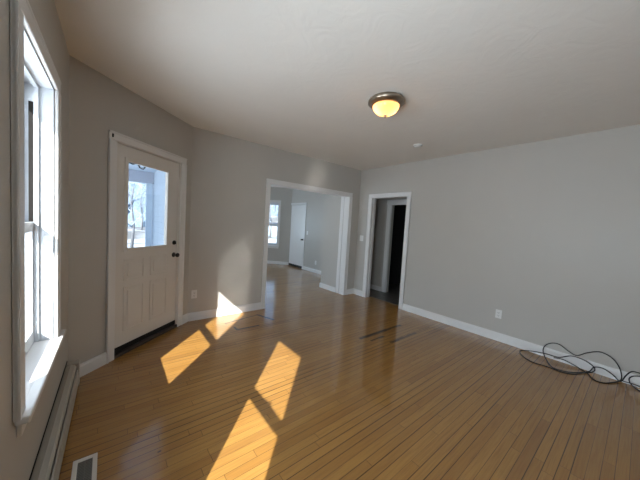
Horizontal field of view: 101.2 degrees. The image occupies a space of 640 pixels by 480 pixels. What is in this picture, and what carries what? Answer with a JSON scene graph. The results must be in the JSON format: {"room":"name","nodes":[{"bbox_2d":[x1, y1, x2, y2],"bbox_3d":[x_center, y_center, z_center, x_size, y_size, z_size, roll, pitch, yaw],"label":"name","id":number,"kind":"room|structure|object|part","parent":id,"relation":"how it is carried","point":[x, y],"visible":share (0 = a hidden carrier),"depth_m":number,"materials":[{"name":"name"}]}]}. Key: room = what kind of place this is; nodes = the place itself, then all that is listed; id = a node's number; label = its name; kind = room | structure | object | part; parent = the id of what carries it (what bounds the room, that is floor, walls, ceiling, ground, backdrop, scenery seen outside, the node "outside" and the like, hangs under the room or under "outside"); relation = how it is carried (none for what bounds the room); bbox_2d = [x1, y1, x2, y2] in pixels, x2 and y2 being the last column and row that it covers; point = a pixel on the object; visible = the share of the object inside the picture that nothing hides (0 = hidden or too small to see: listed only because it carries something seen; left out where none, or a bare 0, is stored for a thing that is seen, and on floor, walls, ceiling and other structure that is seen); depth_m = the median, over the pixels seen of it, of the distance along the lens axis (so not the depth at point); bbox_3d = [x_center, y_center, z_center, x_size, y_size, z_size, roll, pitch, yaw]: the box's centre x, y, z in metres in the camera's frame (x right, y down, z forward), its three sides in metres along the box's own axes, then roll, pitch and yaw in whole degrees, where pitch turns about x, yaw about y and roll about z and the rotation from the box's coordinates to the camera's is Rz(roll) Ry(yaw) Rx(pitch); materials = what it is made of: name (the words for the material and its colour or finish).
{"room":"empty living room","nodes":[
{"label":"empty living room","id":0,"kind":"room"},
{"bbox_2d":[0,0,68,479],"bbox_3d":[-0.467,0.086,-0.007,0.170,2.615,5.558,1,4,-38],"label":"wall","id":1,"kind":"structure","parent":0,"point":[18,455],"depth_m":0.99,"materials":[{"name":"beige paint"}]},
{"bbox_2d":[10,0,65,437],"bbox_3d":[-1.450,-0.106,1.260,0.243,1.660,0.985,1,4,-38],"label":"window","id":2,"kind":"structure","parent":1,"relation":"in","point":[38,336],"depth_m":1.48,"materials":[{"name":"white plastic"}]},
{"bbox_3d":[-1.100,-0.073,0.960,0.022,1.490,0.080,1,4,-38],"label":"casing","id":3,"kind":"part","parent":2,"relation":"part of","materials":[{"name":"white paint"}]},
{"bbox_3d":[-1.466,0.281,1.242,0.035,0.715,0.743,1,4,-38],"label":"sash","id":4,"kind":"part","parent":2,"relation":"part of","materials":[{"name":"glass"}]},
{"bbox_3d":[-1.311,-0.889,1.244,0.022,0.080,0.915,1,4,-38],"label":"head casing","id":5,"kind":"part","parent":2,"relation":"part of","materials":[{"name":"white paint"}]},
{"bbox_3d":[-1.445,-0.098,1.220,0.200,1.530,0.775,1,4,-38],"label":"frame","id":6,"kind":"part","parent":2,"relation":"part of","materials":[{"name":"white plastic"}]},
{"bbox_3d":[-1.613,-0.140,1.616,0.022,1.490,0.080,1,4,-38],"label":"casing","id":7,"kind":"part","parent":2,"relation":"part of","materials":[{"name":"white paint"}]},
{"bbox_2d":[29,360,79,479],"bbox_3d":[-0.553,1.259,0.282,0.080,0.198,4.730,1,4,-38],"label":"baseboard heater","id":8,"kind":"object","parent":1,"relation":"attached to","point":[48,461],"visible":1,"depth_m":1.50,"materials":[{"name":"beige metal"}]},
{"bbox_3d":[-0.572,1.269,0.249,0.010,0.175,4.700,1,4,-38],"label":"plate","id":9,"kind":"part","parent":8,"relation":"part of","materials":[{"name":"white metal"}]},
{"bbox_3d":[-0.522,1.283,0.290,0.014,0.124,4.700,1,4,-38],"label":"panel","id":10,"kind":"part","parent":8,"relation":"part of","materials":[{"name":"beige metal"}]},
{"bbox_2d":[68,55,192,363],"bbox_3d":[-1.956,-0.161,2.832,0.160,2.615,1.459,4,3,10],"label":"wall","id":11,"kind":"structure","parent":0,"point":[98,104],"depth_m":2.30,"materials":[{"name":"beige paint"}]},
{"bbox_2d":[80,352,106,376],"bbox_3d":[-2.046,1.118,2.323,0.017,0.112,0.313,4,3,10],"label":"baseboard","id":12,"kind":"structure","parent":11,"relation":"attached to","point":[92,364],"depth_m":2.35,"materials":[{"name":"white paint"}]},
{"bbox_2d":[105,130,186,363],"bbox_3d":[-1.925,0.061,2.932,0.217,2.165,1.022,4,3,10],"label":"door","id":13,"kind":"structure","parent":11,"relation":"in","point":[144,301],"depth_m":2.81,"materials":[{"name":"white paint"}]},
{"bbox_3d":[-1.948,0.125,2.459,0.026,2.088,0.078,4,3,10],"label":"casing","id":14,"kind":"part","parent":13,"relation":"part of","materials":[{"name":"white paint"}]},
{"bbox_3d":[-1.960,0.693,2.764,0.012,0.456,0.242,4,3,10],"label":"embossed panel","id":15,"kind":"part","parent":13,"relation":"part of","materials":[{"name":"white paint"}]},
{"bbox_3d":[-1.937,0.296,2.741,0.012,0.220,0.242,4,3,10],"label":"embossed panel","id":16,"kind":"part","parent":13,"relation":"part of","materials":[{"name":"white paint"}]},
{"bbox_3d":[-1.867,-0.356,2.872,0.014,0.930,0.597,4,3,10],"label":"glazing frame","id":17,"kind":"part","parent":13,"relation":"part of","materials":[{"name":"white paint"}]},
{"bbox_3d":[-1.800,-0.975,2.862,0.026,0.077,1.022,4,3,10],"label":"head casing","id":18,"kind":"part","parent":13,"relation":"part of","materials":[{"name":"white paint"}]},
{"bbox_3d":[-1.901,0.678,3.087,0.012,0.456,0.251,4,3,10],"label":"embossed panel","id":19,"kind":"part","parent":13,"relation":"part of","materials":[{"name":"white paint"}]},
{"bbox_3d":[-1.877,0.281,3.065,0.012,0.220,0.251,4,3,10],"label":"embossed panel","id":20,"kind":"part","parent":13,"relation":"part of","materials":[{"name":"white paint"}]},
{"bbox_3d":[-1.797,0.187,3.282,0.073,0.060,0.060,4,3,10],"label":"knob","id":21,"kind":"part","parent":13,"relation":"part of","materials":[{"name":"metal"}]},
{"bbox_3d":[-1.779,0.083,3.382,0.026,2.088,0.086,4,3,10],"label":"casing","id":22,"kind":"part","parent":13,"relation":"part of","materials":[{"name":"white paint"}]},
{"bbox_2d":[182,313,187,323],"bbox_3d":[-1.822,1.062,3.542,0.017,0.112,0.124,4,3,10],"label":"baseboard","id":23,"kind":"structure","parent":11,"relation":"attached to","point":[185,317],"depth_m":3.55,"materials":[{"name":"white paint"}]},
{"bbox_2d":[151,170,165,245],"bbox_3d":[-3.365,-0.490,5.498,0.016,3.808,2.420,1,4,-39],"label":"wall","id":24,"kind":"structure","parent":0,"point":[158,188],"depth_m":5.55,"materials":[{"name":"white paint"}]},
{"bbox_2d":[187,127,360,312],"bbox_3d":[-0.510,-0.176,4.620,3.488,2.615,0.130,1,4,-39],"label":"wall","id":25,"kind":"structure","parent":0,"point":[230,174],"depth_m":3.92,"materials":[{"name":"beige paint"}]},
{"bbox_2d":[191,290,196,298],"bbox_3d":[-1.738,0.749,3.632,0.072,0.116,0.008,1,4,-39],"label":"wall outlet","id":26,"kind":"object","parent":25,"relation":"attached to","point":[193,292],"visible":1,"depth_m":3.63,"materials":[{"name":"white plastic"}]},
{"bbox_2d":[188,302,260,320],"bbox_3d":[-1.390,1.065,3.941,1.090,0.112,0.016,1,4,-39],"label":"baseboard","id":27,"kind":"structure","parent":25,"relation":"attached to","point":[199,315],"depth_m":3.89,"materials":[{"name":"white paint"}]},
{"bbox_2d":[261,178,352,308],"bbox_3d":[-0.223,0.075,4.930,1.948,2.113,0.260,1,4,-39],"label":"trim","id":28,"kind":"structure","parent":25,"relation":"attached to","point":[346,206],"depth_m":5.36,"materials":[{"name":"white paint"}]},
{"bbox_3d":[-0.878,0.114,4.252,0.077,2.035,0.024,1,4,-39],"label":"casing","id":29,"kind":"part","parent":28,"relation":"part of","materials":[{"name":"white paint"}]},
{"bbox_3d":[-0.089,-0.930,4.782,1.948,0.078,0.024,1,4,-39],"label":"head casing","id":30,"kind":"part","parent":28,"relation":"part of","materials":[{"name":"white paint"}]},
{"bbox_3d":[0.422,0.084,5.564,0.010,2.100,0.087,1,4,-39],"label":"casing","id":31,"kind":"part","parent":28,"relation":"part of","materials":[{"name":"white paint"}]},
{"bbox_3d":[0.575,0.133,5.429,0.079,2.035,0.024,1,4,-39],"label":"casing","id":32,"kind":"part","parent":28,"relation":"part of","materials":[{"name":"white paint"}]},
{"bbox_2d":[346,288,353,294],"bbox_3d":[0.636,1.092,5.583,0.229,0.112,0.016,1,4,-39],"label":"baseboard","id":33,"kind":"structure","parent":25,"relation":"attached to","point":[349,291],"depth_m":5.58,"materials":[{"name":"white paint"}]},
{"bbox_2d":[267,187,292,264],"bbox_3d":[-1.785,-0.503,9.091,1.600,2.615,0.160,4,3,6],"label":"wall","id":34,"kind":"structure","parent":0,"point":[281,254],"depth_m":8.95,"materials":[{"name":"beige paint"}]},
{"bbox_2d":[268,200,280,248],"bbox_3d":[-1.833,-0.557,9.087,0.956,1.638,0.233,4,3,6],"label":"window","id":35,"kind":"structure","parent":34,"relation":"in","point":[272,202],"depth_m":8.97,"materials":[{"name":"white plastic"}]},
{"bbox_3d":[-1.852,-0.187,9.132,0.788,0.720,0.035,4,3,6],"label":"sash","id":36,"kind":"part","parent":35,"relation":"part of","materials":[{"name":"white plastic"}]},
{"bbox_3d":[-1.406,-0.530,8.957,0.078,1.470,0.022,4,3,6],"label":"casing","id":37,"kind":"part","parent":35,"relation":"part of","materials":[{"name":"white paint"}]},
{"bbox_2d":[267,261,287,264],"bbox_3d":[-1.878,0.754,9.075,1.580,0.100,0.016,4,3,6],"label":"baseboard","id":38,"kind":"structure","parent":34,"relation":"attached to","point":[268,262],"depth_m":9.02,"materials":[{"name":"white paint"}]},
{"bbox_2d":[321,194,344,292],"bbox_3d":[0.734,-0.187,6.116,1.164,2.615,0.631,1,4,-39],"label":"wall partition","id":39,"kind":"structure","parent":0,"point":[332,203],"depth_m":5.79,"materials":[{"name":"beige paint"}]},
{"bbox_2d":[319,283,335,291],"bbox_3d":[0.161,1.055,5.864,0.016,0.100,0.537,1,4,-39],"label":"baseboard","id":40,"kind":"structure","parent":39,"relation":"attached to","point":[321,285],"depth_m":5.84,"materials":[{"name":"white paint"}]},
{"bbox_2d":[54,0,639,187],"bbox_3d":[0.454,-1.466,4.344,7.056,0.100,11.400,1,4,-39],"label":"ceiling","id":41,"kind":"structure","parent":0,"point":[300,77],"depth_m":1.95,"materials":[{"name":"paint"}]},
{"bbox_2d":[368,92,404,117],"bbox_3d":[0.608,-1.214,2.431,0.330,0.170,0.330,1,4,-39],"label":"ceiling light","id":42,"kind":"object","parent":41,"relation":"attached to","point":[384,104],"visible":1,"depth_m":2.34,"materials":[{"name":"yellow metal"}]},
{"bbox_3d":[0.607,-1.196,2.432,0.240,0.088,0.240,1,4,-39],"label":"lamp shade","id":43,"kind":"part","parent":42,"relation":"part of","materials":[{"name":"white glass"}]},
{"bbox_2d":[413,144,422,147],"bbox_3d":[1.363,-1.305,3.664,0.132,0.038,0.132,1,4,-39],"label":"smoke detector","id":44,"kind":"object","parent":41,"relation":"attached to","point":[414,145],"visible":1,"depth_m":3.63,"materials":[{"name":"white plastic"}]},
{"bbox_2d":[59,263,639,479],"bbox_3d":[0.286,1.253,4.426,6.956,0.120,11.300,1,4,-39],"label":"floor","id":45,"kind":"structure","parent":0,"point":[315,383],"depth_m":2.12,"materials":[{"name":"brown wood"}]},
{"bbox_2d":[71,452,97,479],"bbox_3d":[-1.262,1.268,1.405,0.106,0.006,0.300,1,4,-39],"label":"floor vent","id":46,"kind":"object","parent":45,"relation":"in","point":[85,468],"visible":1,"depth_m":1.45,"materials":[{"name":"white metal"}]},
{"bbox_2d":[76,458,92,479],"bbox_3d":[-1.262,1.269,1.405,0.066,0.003,0.248,1,4,-39],"label":"grille","id":47,"kind":"object","parent":46,"relation":"attached to","point":[84,467],"depth_m":1.45,"materials":[{"name":"grey metal"}]},
{"bbox_2d":[519,343,639,391],"bbox_3d":[2.793,1.305,2.788,0.316,0.258,1.131,1,4,-39],"label":"extension cord","id":48,"kind":"object","parent":45,"relation":"on","point":[587,372],"visible":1,"depth_m":2.82,"materials":[{"name":"black rubber"}]},
{"bbox_2d":[292,189,406,291],"bbox_3d":[0.697,-0.237,6.959,0.160,2.615,5.550,1,4,-39],"label":"wall","id":49,"kind":"structure","parent":0,"point":[315,211],"depth_m":7.66,"materials":[{"name":"beige paint"}]},
{"bbox_2d":[289,202,306,268],"bbox_3d":[-0.768,-0.161,8.623,0.108,2.105,0.925,1,4,-39],"label":"door","id":50,"kind":"structure","parent":49,"relation":"in","point":[298,212],"depth_m":8.60,"materials":[{"name":"white paint"}]},
{"bbox_3d":[-0.707,-1.180,8.567,0.016,0.060,0.925,1,4,-39],"label":"head casing","id":51,"kind":"part","parent":50,"relation":"part of","materials":[{"name":"white paint"}]},
{"bbox_3d":[-0.499,-0.096,8.292,0.016,2.045,0.063,1,4,-39],"label":"casing","id":52,"kind":"part","parent":50,"relation":"part of","materials":[{"name":"white paint"}]},
{"bbox_2d":[303,266,320,273],"bbox_3d":[0.120,0.960,7.510,0.016,0.100,2.095,1,4,-39],"label":"baseboard","id":53,"kind":"structure","parent":49,"relation":"attached to","point":[304,267],"depth_m":7.92,"materials":[{"name":"white paint"}]},
{"bbox_2d":[370,284,380,290],"bbox_3d":[1.274,1.105,6.132,0.016,0.100,0.370,1,4,-39],"label":"baseboard","id":54,"kind":"structure","parent":49,"relation":"attached to","point":[374,287],"depth_m":6.10,"materials":[{"name":"white paint"}]},
{"bbox_2d":[381,199,406,291],"bbox_3d":[1.780,0.182,5.549,0.053,2.065,1.020,1,4,-39],"label":"trim","id":55,"kind":"structure","parent":49,"relation":"attached to","point":[390,203],"depth_m":5.86,"materials":[{"name":"white paint"}]},
{"bbox_3d":[1.483,0.195,5.888,0.018,1.965,0.094,1,4,-39],"label":"casing","id":56,"kind":"part","parent":55,"relation":"part of","materials":[{"name":"white paint"}]},
{"bbox_3d":[1.824,-0.798,5.483,0.018,0.100,1.020,1,4,-39],"label":"head casing","id":57,"kind":"part","parent":55,"relation":"part of","materials":[{"name":"white paint"}]},
{"bbox_2d":[389,205,405,283],"bbox_3d":[2.220,-0.084,5.820,2.265,2.615,2.090,1,4,-39],"label":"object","id":58,"kind":"structure","parent":0,"point":[399,210],"depth_m":6.88,"materials":[{"name":"paint"}]},
{"bbox_2d":[354,124,639,375],"bbox_3d":[2.788,0.096,3.220,0.120,2.615,6.479,1,4,-39],"label":"wall","id":59,"kind":"structure","parent":0,"point":[545,234],"depth_m":3.27,"materials":[{"name":"beige paint"}]},
{"bbox_2d":[353,288,361,295],"bbox_3d":[0.797,1.104,5.551,0.016,0.112,0.271,1,4,-39],"label":"baseboard","id":60,"kind":"structure","parent":59,"relation":"attached to","point":[355,291],"depth_m":5.55,"materials":[{"name":"white paint"}]},
{"bbox_2d":[362,192,411,309],"bbox_3d":[1.284,0.163,5.056,0.146,2.100,0.956,1,4,-39],"label":"trim","id":61,"kind":"structure","parent":59,"relation":"attached to","point":[372,197],"depth_m":5.29,"materials":[{"name":"white paint"}]},
{"bbox_3d":[0.961,0.166,5.358,0.024,2.022,0.082,1,4,-39],"label":"casing","id":62,"kind":"part","parent":61,"relation":"part of","materials":[{"name":"white paint"}]},
{"bbox_3d":[1.296,-0.846,4.961,0.024,0.078,0.956,1,4,-39],"label":"head casing","id":63,"kind":"part","parent":61,"relation":"part of","materials":[{"name":"white paint"}]},
{"bbox_3d":[1.509,0.236,4.681,0.024,2.022,0.082,1,4,-39],"label":"casing","id":64,"kind":"part","parent":61,"relation":"part of","materials":[{"name":"white paint"}]},
{"bbox_2d":[495,309,501,318],"bbox_3d":[2.417,1.003,3.560,0.008,0.116,0.072,1,4,-39],"label":"wall outlet","id":65,"kind":"object","parent":59,"relation":"attached to","point":[498,314],"visible":1,"depth_m":3.56,"materials":[{"name":"white plastic"}]},
{"bbox_2d":[402,303,639,387],"bbox_3d":[3.024,1.389,2.798,0.016,0.112,4.922,1,4,-39],"label":"baseboard","id":66,"kind":"structure","parent":59,"relation":"attached to","point":[525,345],"depth_m":3.31,"materials":[{"name":"white paint"}]},
{"label":"outside","id":67,"kind":"structure","parent":0,"visible":0},
{"bbox_2d":[127,226,276,247],"bbox_3d":[-0.113,1.916,0.108,220.000,0.872,220.000,1,4,-39],"label":"ground","id":68,"kind":"structure","parent":67,"point":[139,236],"depth_m":23.13,"materials":[{"name":"white snow"}]},
{"bbox_2d":[128,182,145,247],"bbox_3d":[-12.362,-1.972,17.417,3.017,4.986,3.787,1,4,-39],"label":"bare tree","id":69,"kind":"object","parent":68,"relation":"on","point":[131,202],"visible":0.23,"depth_m":17.12,"materials":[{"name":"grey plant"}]},
{"bbox_2d":[128,182,145,229],"bbox_3d":[-19.504,-4.534,28.640,3.983,8.007,4.896,0,4,-43],"label":"bare tree","id":70,"kind":"object","parent":68,"relation":"on","point":[141,205],"visible":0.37,"depth_m":28.85,"materials":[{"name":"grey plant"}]},
{"bbox_2d":[128,182,277,226],"bbox_3d":[-25.467,-2.753,31.469,132.055,18.478,60.551,1,4,-39],"label":"woods","id":71,"kind":"object","parent":68,"relation":"on","point":[135,185],"visible":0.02,"depth_m":45.62,"materials":[{"name":"white plant"}]},
{"bbox_2d":[268,216,277,235],"bbox_3d":[-7.694,-2.297,43.485,8.600,3.250,5.800,3,3,-11],"label":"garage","id":72,"kind":"structure","parent":68,"relation":"on","point":[274,218],"depth_m":41.08,"materials":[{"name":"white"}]},
{"bbox_3d":[-7.358,-1.463,41.050,2.600,1.900,0.050,3,3,-11],"label":"door","id":73,"kind":"part","parent":72,"relation":"part of","materials":[{"name":"white"}]},
{"bbox_2d":[269,205,277,237],"bbox_3d":[-6.234,-4.095,31.876,4.594,8.325,5.348,5,4,31],"label":"bare tree","id":74,"kind":"object","parent":68,"relation":"on","point":[270,216],"visible":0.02,"depth_m":32.31,"materials":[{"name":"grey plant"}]},
{"bbox_2d":[271,205,277,215],"bbox_3d":[-8.042,-5.381,47.926,5.718,8.883,6.048,3,3,-2],"label":"bare tree","id":75,"kind":"object","parent":68,"relation":"on","point":[272,205],"visible":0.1,"depth_m":47.15,"materials":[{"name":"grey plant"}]},
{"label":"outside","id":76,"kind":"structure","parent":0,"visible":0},
{"bbox_3d":[-4.142,1.090,3.505,3.600,0.110,4.350,1,4,-39],"label":"porch deck","id":77,"kind":"object","parent":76,"visible":0},
{"bbox_2d":[145,183,151,245],"bbox_3d":[-4.013,-0.209,6.139,0.150,2.200,0.136,1,4,-39],"label":"porch column","id":78,"kind":"structure","parent":77,"relation":"on","point":[148,215],"depth_m":6.08,"materials":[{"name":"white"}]},
{"bbox_2d":[129,163,156,183],"bbox_3d":[-4.057,-1.347,3.385,3.730,0.370,4.250,1,4,-39],"label":"porch roof","id":79,"kind":"structure","parent":78,"relation":"on","point":[136,174],"depth_m":5.87,"materials":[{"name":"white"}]}
]}

